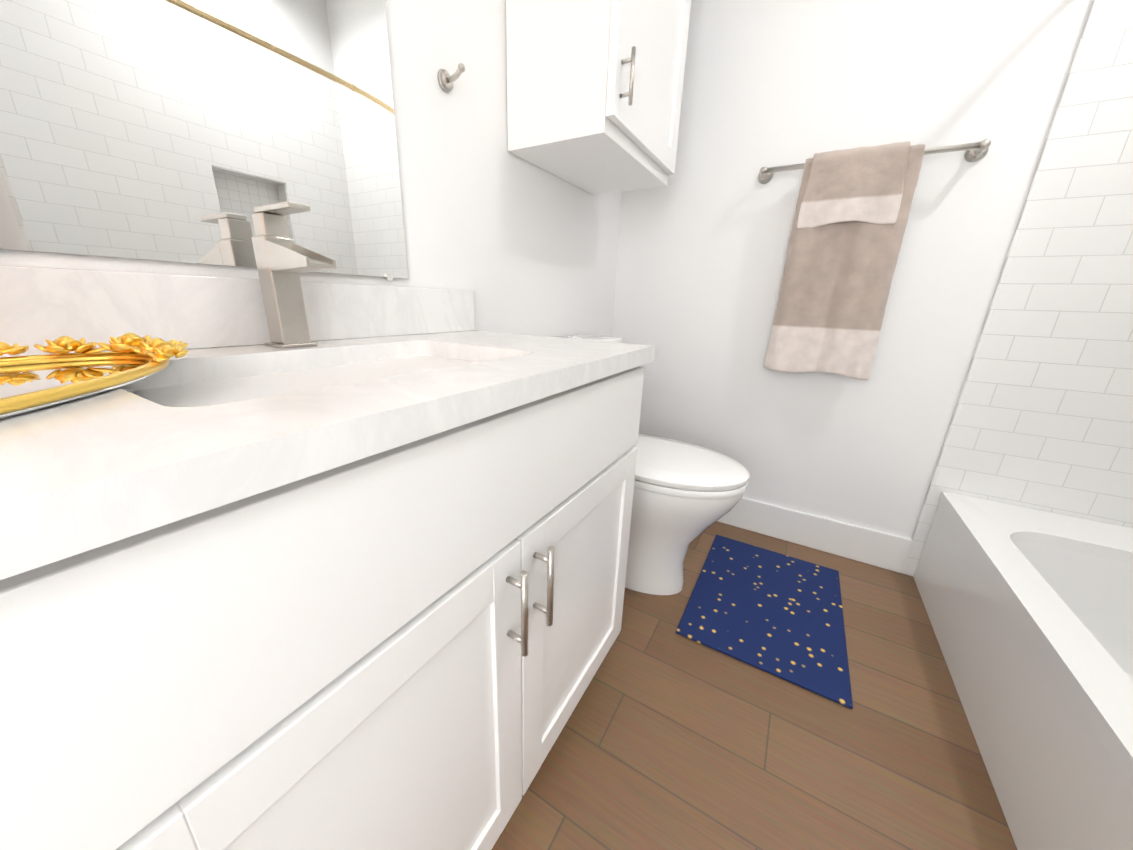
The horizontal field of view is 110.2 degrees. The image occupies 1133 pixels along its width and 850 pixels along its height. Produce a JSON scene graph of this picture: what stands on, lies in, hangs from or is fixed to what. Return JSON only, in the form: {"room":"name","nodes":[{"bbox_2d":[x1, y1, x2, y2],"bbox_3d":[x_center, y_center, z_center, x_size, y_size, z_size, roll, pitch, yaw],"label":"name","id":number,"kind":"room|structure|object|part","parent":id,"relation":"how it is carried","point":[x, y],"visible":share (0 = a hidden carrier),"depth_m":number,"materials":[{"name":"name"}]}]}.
{"room":"bathroom","nodes":[
{"label":"bathroom","id":0,"kind":"room"},
{"bbox_2d":[0,0,620,336],"bbox_3d":[-0.672,-0.509,0.394,0.100,2.640,3.600,12,20,29],"label":"wall","id":1,"kind":"structure","parent":0,"point":[516,244],"depth_m":1.01,"materials":[{"name":"white paint"}]},
{"bbox_2d":[0,0,407,278],"bbox_3d":[-0.505,-0.676,0.515,0.005,0.876,0.613,12,20,29],"label":"wall mirror","id":2,"kind":"object","parent":1,"relation":"attached to","point":[192,131],"visible":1,"depth_m":0.56,"materials":[{"name":"clear glass"}]},
{"bbox_2d":[384,274,392,279],"bbox_3d":[-0.503,-0.676,0.514,0.009,0.888,0.529,12,20,29],"label":"clips","id":3,"kind":"object","parent":2,"relation":"attached to","point":[389,277],"visible":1,"depth_m":0.85,"materials":[{"name":"silver metal"}]},
{"bbox_2d":[437,63,464,92],"bbox_3d":[-0.250,-0.775,0.882,0.061,0.042,0.042,12,20,29],"label":"hook","id":4,"kind":"object","parent":1,"relation":"attached to","point":[446,80],"visible":1,"depth_m":0.88,"materials":[{"name":"silver metal"}]},
{"bbox_2d":[506,0,690,194],"bbox_3d":[0.145,-1.307,1.059,0.377,1.083,0.628,12,20,29],"label":"upper cabinet","id":5,"kind":"object","parent":1,"relation":"attached to","point":[594,92],"visible":1,"depth_m":1.02,"materials":[{"name":"white paint"}]},
{"bbox_3d":[0.144,-0.821,0.934,0.032,0.110,0.010,12,20,29],"label":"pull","id":6,"kind":"part","parent":5,"relation":"part of","materials":[{"name":"silver metal"}]},
{"bbox_2d":[492,521,1016,849],"bbox_3d":[0.185,0.984,0.304,2.190,0.100,3.600,12,20,29],"label":"floor","id":7,"kind":"structure","parent":0,"point":[669,738],"depth_m":0.91,"materials":[{"name":"brown wood"}]},
{"bbox_2d":[0,201,654,849],"bbox_3d":[-0.354,0.259,0.564,0.550,1.094,1.225,12,20,29],"label":"bathroom vanity","id":8,"kind":"object","parent":7,"relation":"on","point":[290,559],"visible":1,"depth_m":0.35,"materials":[{"name":"white paint"}]},
{"bbox_2d":[0,333,187,417],"bbox_3d":[-0.482,-0.007,0.199,0.426,0.035,0.542,12,20,29],"label":"tray","id":9,"kind":"object","parent":8,"relation":"on","point":[61,374],"visible":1,"depth_m":0.40,"materials":[{"name":"gold metal"}]},
{"bbox_2d":[251,201,336,348],"bbox_3d":[-0.418,-0.224,0.612,0.153,0.206,0.056,12,20,29],"label":"faucet","id":10,"kind":"object","parent":8,"relation":"on","point":[280,261],"depth_m":0.61,"materials":[{"name":"silver metal"}]},
{"bbox_2d":[554,334,748,594],"bbox_3d":[0.242,0.142,1.390,0.725,0.854,0.426,12,20,29],"label":"toilet","id":11,"kind":"object","parent":7,"relation":"on","point":[685,494],"visible":0.44,"depth_m":1.25,"materials":[{"name":"white ceramic"}]},
{"bbox_3d":[0.320,0.121,1.336,0.548,0.059,0.372,12,20,29],"label":"seat lid","id":12,"kind":"part","parent":11,"relation":"part of","materials":[{"name":"white plastic"}]},
{"bbox_2d":[676,535,852,708],"bbox_3d":[0.695,0.604,1.377,0.455,0.009,0.635,12,20,29],"label":"bath rug","id":13,"kind":"object","parent":7,"relation":"on","point":[776,614],"visible":1,"depth_m":1.29,"materials":[{"name":"blue fabric"}]},
{"bbox_2d":[913,492,1132,849],"bbox_3d":[1.236,0.649,0.695,0.653,0.364,1.496,12,20,29],"label":"tub","id":14,"kind":"object","parent":7,"relation":"on","point":[1029,612],"visible":1,"depth_m":0.89,"materials":[{"name":"white ceramic"}]},
{"bbox_2d":[612,0,1092,538],"bbox_3d":[1.162,-0.740,1.313,2.090,2.640,0.100,12,20,29],"label":"wall","id":15,"kind":"structure","parent":0,"point":[704,242],"depth_m":1.42,"materials":[{"name":"white paint"}]},
{"bbox_2d":[717,497,911,572],"bbox_3d":[0.753,0.390,1.830,1.294,0.150,0.014,12,20,29],"label":"baseboard","id":16,"kind":"structure","parent":15,"relation":"attached to","point":[885,550],"depth_m":1.65,"materials":[{"name":"white paint"}]},
{"bbox_2d":[758,139,990,379],"bbox_3d":[0.946,-0.539,1.381,0.627,0.733,0.104,12,20,29],"label":"towel rail","id":17,"kind":"object","parent":15,"relation":"attached to","point":[852,211],"visible":1,"depth_m":1.34,"materials":[{"name":"beige fabric"}]},
{"bbox_2d":[764,144,925,379],"bbox_3d":[0.934,-0.530,1.372,0.343,0.720,0.055,12,20,29],"label":"bath towel","id":18,"kind":"object","parent":17,"relation":"hanging from","point":[853,207],"depth_m":1.34,"materials":[{"name":"beige fabric"}]},
{"bbox_2d":[796,141,910,233],"bbox_3d":[0.936,-0.773,1.300,0.277,0.239,0.074,12,20,29],"label":"hand towel","id":19,"kind":"object","parent":17,"relation":"hanging from","point":[866,189],"depth_m":1.27,"materials":[{"name":"beige fabric"}]},
{"bbox_2d":[902,0,1132,575],"bbox_3d":[1.638,-0.396,1.052,0.699,2.170,0.012,12,20,29],"label":"wall tile","id":20,"kind":"structure","parent":15,"relation":"attached to","point":[1042,419],"depth_m":1.18,"materials":[{"name":"white tile"}]}
]}

